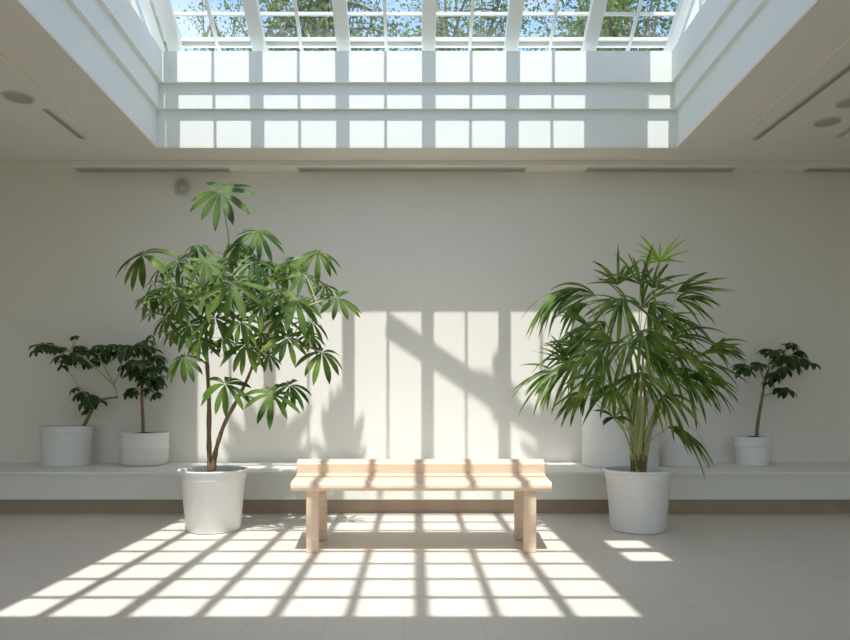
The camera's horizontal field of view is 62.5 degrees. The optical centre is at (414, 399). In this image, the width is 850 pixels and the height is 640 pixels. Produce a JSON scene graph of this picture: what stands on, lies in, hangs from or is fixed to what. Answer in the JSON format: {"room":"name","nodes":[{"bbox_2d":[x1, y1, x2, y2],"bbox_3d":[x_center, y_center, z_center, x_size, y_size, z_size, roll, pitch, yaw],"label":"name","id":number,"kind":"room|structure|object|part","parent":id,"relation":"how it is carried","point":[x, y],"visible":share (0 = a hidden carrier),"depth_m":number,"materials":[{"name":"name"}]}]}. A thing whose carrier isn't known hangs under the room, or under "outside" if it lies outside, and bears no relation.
{"room":"indoor atrium","nodes":[
{"label":"indoor atrium","id":0,"kind":"room"},
{"bbox_2d":[0,172,849,461],"bbox_3d":[0.000,-0.749,7.850,12.400,3.698,0.200,0,0,0],"label":"wall","id":1,"kind":"structure","parent":0,"point":[442,271],"depth_m":7.75,"materials":[{"name":"paint"}]},
{"bbox_2d":[73,168,230,172],"bbox_3d":[-2.870,-2.518,7.665,1.680,0.012,0.130,0,0,0],"label":"air vent","id":2,"kind":"object","parent":1,"relation":"attached to","point":[80,170],"visible":1,"depth_m":7.68,"materials":[{"name":"grey plastic"}]},
{"bbox_2d":[174,178,192,196],"bbox_3d":[-2.560,-2.350,7.713,0.200,0.200,0.075,0,0,0],"label":"detector","id":3,"kind":"object","parent":1,"relation":"attached to","point":[183,187],"visible":1,"depth_m":7.72,"materials":[{"name":"grey plastic"}]},
{"bbox_2d":[297,168,525,172],"bbox_3d":[-0.035,-2.518,7.665,2.490,0.012,0.130,0,0,0],"label":"air vent","id":4,"kind":"object","parent":1,"relation":"attached to","point":[301,170],"visible":1,"depth_m":7.68,"materials":[{"name":"grey plastic"}]},
{"bbox_2d":[0,160,849,171],"bbox_3d":[0.000,-2.551,7.635,12.000,0.054,0.230,0,0,0],"label":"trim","id":5,"kind":"structure","parent":1,"relation":"attached to","point":[5,165],"depth_m":7.52,"materials":[{"name":"paint"}]},
{"bbox_2d":[0,462,849,499],"bbox_3d":[0.000,0.823,7.218,12.000,0.268,1.056,0,0,0],"label":"ledge","id":6,"kind":"object","parent":1,"relation":"attached to","point":[18,480],"visible":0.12,"depth_m":6.72,"materials":[{"name":"paint"}]},
{"bbox_2d":[28,335,121,466],"bbox_3d":[-3.602,0.001,7.420,1.043,1.377,0.518,0,0,0],"label":"potted shrub","id":7,"kind":"object","parent":6,"relation":"on","point":[60,445],"visible":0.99,"depth_m":7.30,"materials":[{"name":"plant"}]},
{"bbox_2d":[39,425,92,466],"bbox_3d":[-3.694,0.481,7.420,0.518,0.416,0.518,0,0,0],"label":"pot","id":8,"kind":"object","parent":7,"relation":"on","point":[60,445],"depth_m":7.22,"materials":[{"name":"white ceramic"}]},
{"bbox_2d":[109,335,169,466],"bbox_3d":[-2.913,-0.010,7.448,0.662,1.398,0.518,0,0,40],"label":"potted shrub","id":9,"kind":"object","parent":6,"relation":"on","point":[142,448],"visible":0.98,"depth_m":7.30,"materials":[{"name":"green plant"}]},
{"bbox_2d":[119,431,169,466],"bbox_3d":[-2.867,0.515,7.420,0.502,0.347,0.502,0,0,0],"label":"pot","id":10,"kind":"object","parent":9,"relation":"on","point":[138,448],"depth_m":7.22,"materials":[{"name":"white ceramic"}]},
{"bbox_2d":[582,396,658,467],"bbox_3d":[2.144,0.327,7.320,0.776,0.725,0.776,0,0,0],"label":"round planter","id":11,"kind":"object","parent":6,"relation":"on","point":[605,445],"visible":0.44,"depth_m":7.03,"materials":[{"name":"white ceramic"}]},
{"bbox_2d":[659,426,709,467],"bbox_3d":[2.823,0.484,7.400,0.540,0.410,0.540,0,0,0],"label":"vase","id":12,"kind":"object","parent":6,"relation":"on","point":[671,454],"visible":0.62,"depth_m":7.22,"materials":[{"name":"white ceramic"}]},
{"bbox_2d":[729,342,820,465],"bbox_3d":[3.797,0.038,7.421,0.941,1.301,0.464,0,0,0],"label":"potted shrub","id":13,"kind":"object","parent":6,"relation":"on","point":[756,450],"visible":1,"depth_m":7.33,"materials":[{"name":"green plant"}]},
{"bbox_2d":[584,168,735,172],"bbox_3d":[2.680,-2.518,7.665,1.620,0.012,0.130,0,0,0],"label":"air vent","id":14,"kind":"object","parent":1,"relation":"attached to","point":[588,170],"visible":1,"depth_m":7.68,"materials":[{"name":"grey plastic"}]},
{"bbox_2d":[803,168,849,172],"bbox_3d":[4.890,-2.518,7.665,1.220,0.012,0.130,0,0,0],"label":"air vent","id":15,"kind":"object","parent":1,"relation":"attached to","point":[809,170],"visible":1,"depth_m":7.68,"materials":[{"name":"grey plastic"}]},
{"bbox_2d":[0,513,849,639],"bbox_3d":[0.000,1.175,1.875,12.400,0.150,12.150,0,0,0],"label":"floor","id":16,"kind":"structure","parent":0,"point":[64,576],"depth_m":4.29,"materials":[{"name":"grey concrete"}]},
{"bbox_2d":[115,182,361,533],"bbox_3d":[-1.483,-0.399,6.004,2.076,2.997,1.048,0,0,0],"label":"tree","id":17,"kind":"object","parent":16,"relation":"on","point":[212,495],"visible":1,"depth_m":5.72,"materials":[{"name":"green plant"}]},
{"bbox_3d":[-1.707,0.841,5.930,0.582,0.518,0.582,0,0,0],"label":"pot","id":18,"kind":"part","parent":17,"relation":"part of","materials":[{"name":"white ceramic"}]},
{"bbox_2d":[290,459,551,552],"bbox_3d":[0.045,0.785,5.304,1.961,0.630,0.612,0,0,0],"label":"wooden bench","id":19,"kind":"object","parent":16,"relation":"on","point":[316,477],"visible":1,"depth_m":5.38,"materials":[{"name":"brown wood"}]},
{"bbox_3d":[-0.740,0.874,5.065,0.084,0.452,0.084,0,0,0],"label":"leg","id":20,"kind":"part","parent":19,"relation":"part of","materials":[{"name":"brown wood"}]},
{"bbox_3d":[-0.740,0.874,5.535,0.084,0.452,0.084,0,0,0],"label":"leg","id":21,"kind":"part","parent":19,"relation":"part of","materials":[{"name":"brown wood"}]},
{"bbox_3d":[0.045,0.612,5.231,1.934,0.081,0.467,0,0,0],"label":"seat","id":22,"kind":"part","parent":19,"relation":"part of","materials":[{"name":"brown wood"}]},
{"bbox_3d":[0.045,0.559,5.538,1.961,0.178,0.143,0,0,0],"label":"rail","id":23,"kind":"part","parent":19,"relation":"part of","materials":[{"name":"brown wood"}]},
{"bbox_3d":[0.830,0.874,5.535,0.084,0.452,0.084,0,0,0],"label":"leg","id":24,"kind":"part","parent":19,"relation":"part of","materials":[{"name":"brown wood"}]},
{"bbox_3d":[0.830,0.874,5.065,0.084,0.452,0.084,0,0,0],"label":"leg","id":25,"kind":"part","parent":19,"relation":"part of","materials":[{"name":"brown wood"}]},
{"bbox_2d":[0,500,849,512],"bbox_3d":[0.000,1.027,6.820,12.000,0.146,0.020,0,0,0],"label":"baseboard","id":26,"kind":"structure","parent":16,"relation":"on","point":[6,506],"depth_m":6.81,"materials":[{"name":"brown wood"}]},
{"bbox_2d":[511,235,750,533],"bbox_3d":[1.875,-0.159,5.846,2.116,2.518,1.277,0,0,0],"label":"palm","id":27,"kind":"object","parent":16,"relation":"on","point":[638,493],"visible":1,"depth_m":5.73,"materials":[{"name":"plant"}]},
{"bbox_2d":[0,0,849,159],"bbox_3d":[0.000,-2.589,1.875,12.400,0.022,12.150,0,0,0],"label":"ceiling","id":28,"kind":"structure","parent":0,"point":[25,41],"depth_m":6.82,"materials":[{"name":"paint"}]},
{"bbox_2d":[0,53,96,140],"bbox_3d":[-4.475,-2.562,4.145,3.050,0.032,5.490,0,0,0],"label":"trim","id":29,"kind":"structure","parent":28,"relation":"attached to","point":[33,116],"depth_m":6.29,"materials":[{"name":"paint"}]},
{"bbox_2d":[1,90,34,103],"bbox_3d":[-3.330,-2.539,5.880,0.250,0.014,0.250,0,0,0],"label":"ceiling speaker","id":30,"kind":"object","parent":29,"relation":"attached to","point":[18,97],"visible":1,"depth_m":5.88,"materials":[{"name":"grey plastic"}]},
{"bbox_2d":[4,93,32,102],"bbox_3d":[-3.330,-2.542,5.880,0.218,0.007,0.218,0,0,0],"label":"grille","id":31,"kind":"object","parent":30,"relation":"attached to","point":[13,97],"depth_m":5.88,"materials":[{"name":"grey metal"}]},
{"bbox_2d":[0,107,43,137],"bbox_3d":[-3.606,-2.544,4.100,0.012,0.004,5.400,0,0,0],"label":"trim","id":32,"kind":"structure","parent":29,"relation":"attached to","point":[0,107],"depth_m":6.41,"materials":[{"name":"paint"}]},
{"bbox_2d":[42,109,85,138],"bbox_3d":[-3.230,-2.540,6.460,0.060,0.012,0.680,0,0,0],"label":"slot vent","id":33,"kind":"object","parent":29,"relation":"attached to","point":[49,112],"visible":1,"depth_m":6.43,"materials":[{"name":"grey plastic"}]},
{"bbox_2d":[21,0,161,144],"bbox_3d":[-2.670,-3.065,4.235,0.412,0.930,6.502,0,0,-1],"label":"wall","id":34,"kind":"structure","parent":28,"relation":"on","point":[109,39],"depth_m":6.00,"materials":[{"name":"paint"}]},
{"bbox_2d":[157,51,676,145],"bbox_3d":[0.020,-3.065,7.279,5.960,0.930,0.402,0,0,0],"label":"wall","id":35,"kind":"structure","parent":28,"relation":"on","point":[207,98],"depth_m":7.12,"materials":[{"name":"paint"}]},
{"bbox_2d":[128,0,705,50],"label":"window","id":36,"kind":"structure","parent":35,"relation":"on","point":[160,16],"depth_m":7.06,"materials":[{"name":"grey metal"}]},
{"bbox_3d":[-2.760,-4.182,4.370,0.080,1.310,6.140,0,0,0],"label":"frame","id":37,"kind":"part","parent":36,"relation":"part of","materials":[{"name":"white paint"}]},
{"bbox_3d":[0.000,-3.714,7.212,5.320,0.032,0.035,0,0,0],"label":"rail","id":38,"kind":"part","parent":36,"relation":"part of","materials":[{"name":"white metal"}]},
{"bbox_3d":[0.000,-3.681,7.262,5.320,0.038,0.035,0,0,0],"label":"rail","id":39,"kind":"part","parent":36,"relation":"part of","materials":[{"name":"white metal"}]},
{"bbox_3d":[2.760,-4.182,4.370,0.080,1.310,6.140,0,0,0],"label":"frame","id":40,"kind":"part","parent":36,"relation":"part of","materials":[{"name":"white paint"}]},
{"bbox_2d":[672,0,814,144],"bbox_3d":[2.705,-3.065,4.236,0.413,0.930,6.502,0,0,2],"label":"wall","id":41,"kind":"structure","parent":28,"relation":"on","point":[724,39],"depth_m":6.00,"materials":[{"name":"paint"}]},
{"bbox_2d":[733,35,849,140],"bbox_3d":[4.475,-2.562,4.145,3.050,0.032,5.490,0,0,0],"label":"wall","id":42,"kind":"structure","parent":28,"relation":"attached to","point":[838,58],"depth_m":6.13,"materials":[{"name":"paint"}]},
{"bbox_2d":[752,63,849,139],"bbox_3d":[3.317,-2.540,5.015,0.065,0.012,3.630,0,0,0],"label":"slot vent","id":43,"kind":"object","parent":42,"relation":"attached to","point":[846,69],"visible":1,"depth_m":5.95,"materials":[{"name":"grey plastic"}]},
{"bbox_2d":[813,116,841,127],"bbox_3d":[3.770,-2.539,6.400,0.230,0.014,0.230,0,0,0],"label":"ceiling speaker","id":44,"kind":"object","parent":42,"relation":"attached to","point":[828,121],"visible":1,"depth_m":6.39,"materials":[{"name":"grey plastic"}]},
{"bbox_2d":[815,119,839,125],"bbox_3d":[3.770,-2.542,6.400,0.200,0.007,0.200,0,0,0],"label":"grille","id":45,"kind":"object","parent":44,"relation":"attached to","point":[821,122],"depth_m":6.41,"materials":[{"name":"grey metal"}]},
{"bbox_2d":[834,127,849,137],"bbox_3d":[4.080,-2.540,5.630,0.060,0.012,2.260,0,0,0],"label":"slot vent","id":46,"kind":"object","parent":42,"relation":"attached to","point":[847,130],"visible":1,"depth_m":6.66,"materials":[{"name":"grey plastic"}]},
{"bbox_2d":[835,97,849,108],"bbox_3d":[3.720,-2.539,5.980,0.230,0.014,0.230,0,0,0],"label":"ceiling speaker","id":47,"kind":"object","parent":42,"relation":"attached to","point":[844,103],"visible":1,"depth_m":6.01,"materials":[{"name":"grey plastic"}]},
{"bbox_2d":[837,99,849,106],"bbox_3d":[3.720,-2.542,5.980,0.200,0.007,0.200,0,0,0],"label":"grille","id":48,"kind":"object","parent":47,"relation":"attached to","point":[844,102],"depth_m":6.00,"materials":[{"name":"grey metal"}]},
{"bbox_2d":[786,93,849,137],"bbox_3d":[3.606,-2.544,4.100,0.012,0.004,5.400,0,0,0],"label":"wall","id":49,"kind":"structure","parent":28,"relation":"attached to","point":[848,93],"depth_m":6.24,"materials":[{"name":"paint"}]},
{"bbox_2d":[602,466,674,533],"bbox_3d":[1.889,0.841,5.930,0.582,0.518,0.582,0,0,0],"label":"pot","id":50,"kind":"object","parent":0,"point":[638,496],"depth_m":5.72,"materials":[{"name":"white ceramic"}]},
{"bbox_2d":[733,435,772,465],"bbox_3d":[3.583,0.537,7.420,0.380,0.304,0.380,0,0,0],"label":"pot","id":51,"kind":"object","parent":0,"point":[756,450],"depth_m":7.27,"materials":[{"name":"white ceramic"}]},
{"label":"outside","id":52,"kind":"structure","parent":0,"visible":0},
{"bbox_3d":[0.000,1.430,10.000,80.000,0.340,100.000,0,0,0],"label":"ground","id":53,"kind":"structure","parent":52,"visible":0},
{"bbox_2d":[176,0,272,50],"bbox_3d":[-6.261,-6.707,22.514,4.560,15.945,4.072,0,0,0],"label":"tree","id":54,"kind":"object","parent":53,"relation":"on","point":[205,34],"visible":0.02,"depth_m":22.48,"materials":[{"name":"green plant"}]},
{"bbox_2d":[196,0,435,50],"bbox_3d":[-2.269,-5.351,15.654,5.611,13.246,4.807,0,0,7],"label":"tree","id":55,"kind":"object","parent":53,"relation":"on","point":[325,24],"visible":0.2,"depth_m":15.18,"materials":[{"name":"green plant"}]},
{"bbox_2d":[391,0,545,50],"bbox_3d":[1.179,-5.904,19.552,5.607,14.348,4.672,0,0,22],"label":"tree","id":56,"kind":"object","parent":53,"relation":"on","point":[443,22],"visible":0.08,"depth_m":19.16,"materials":[{"name":"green plant"}]},
{"bbox_2d":[504,0,678,50],"bbox_3d":[4.651,-5.336,15.037,5.771,13.211,4.550,0,0,25],"label":"tree","id":57,"kind":"object","parent":53,"relation":"on","point":[614,28],"visible":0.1,"depth_m":14.70,"materials":[{"name":"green plant"}]}
]}

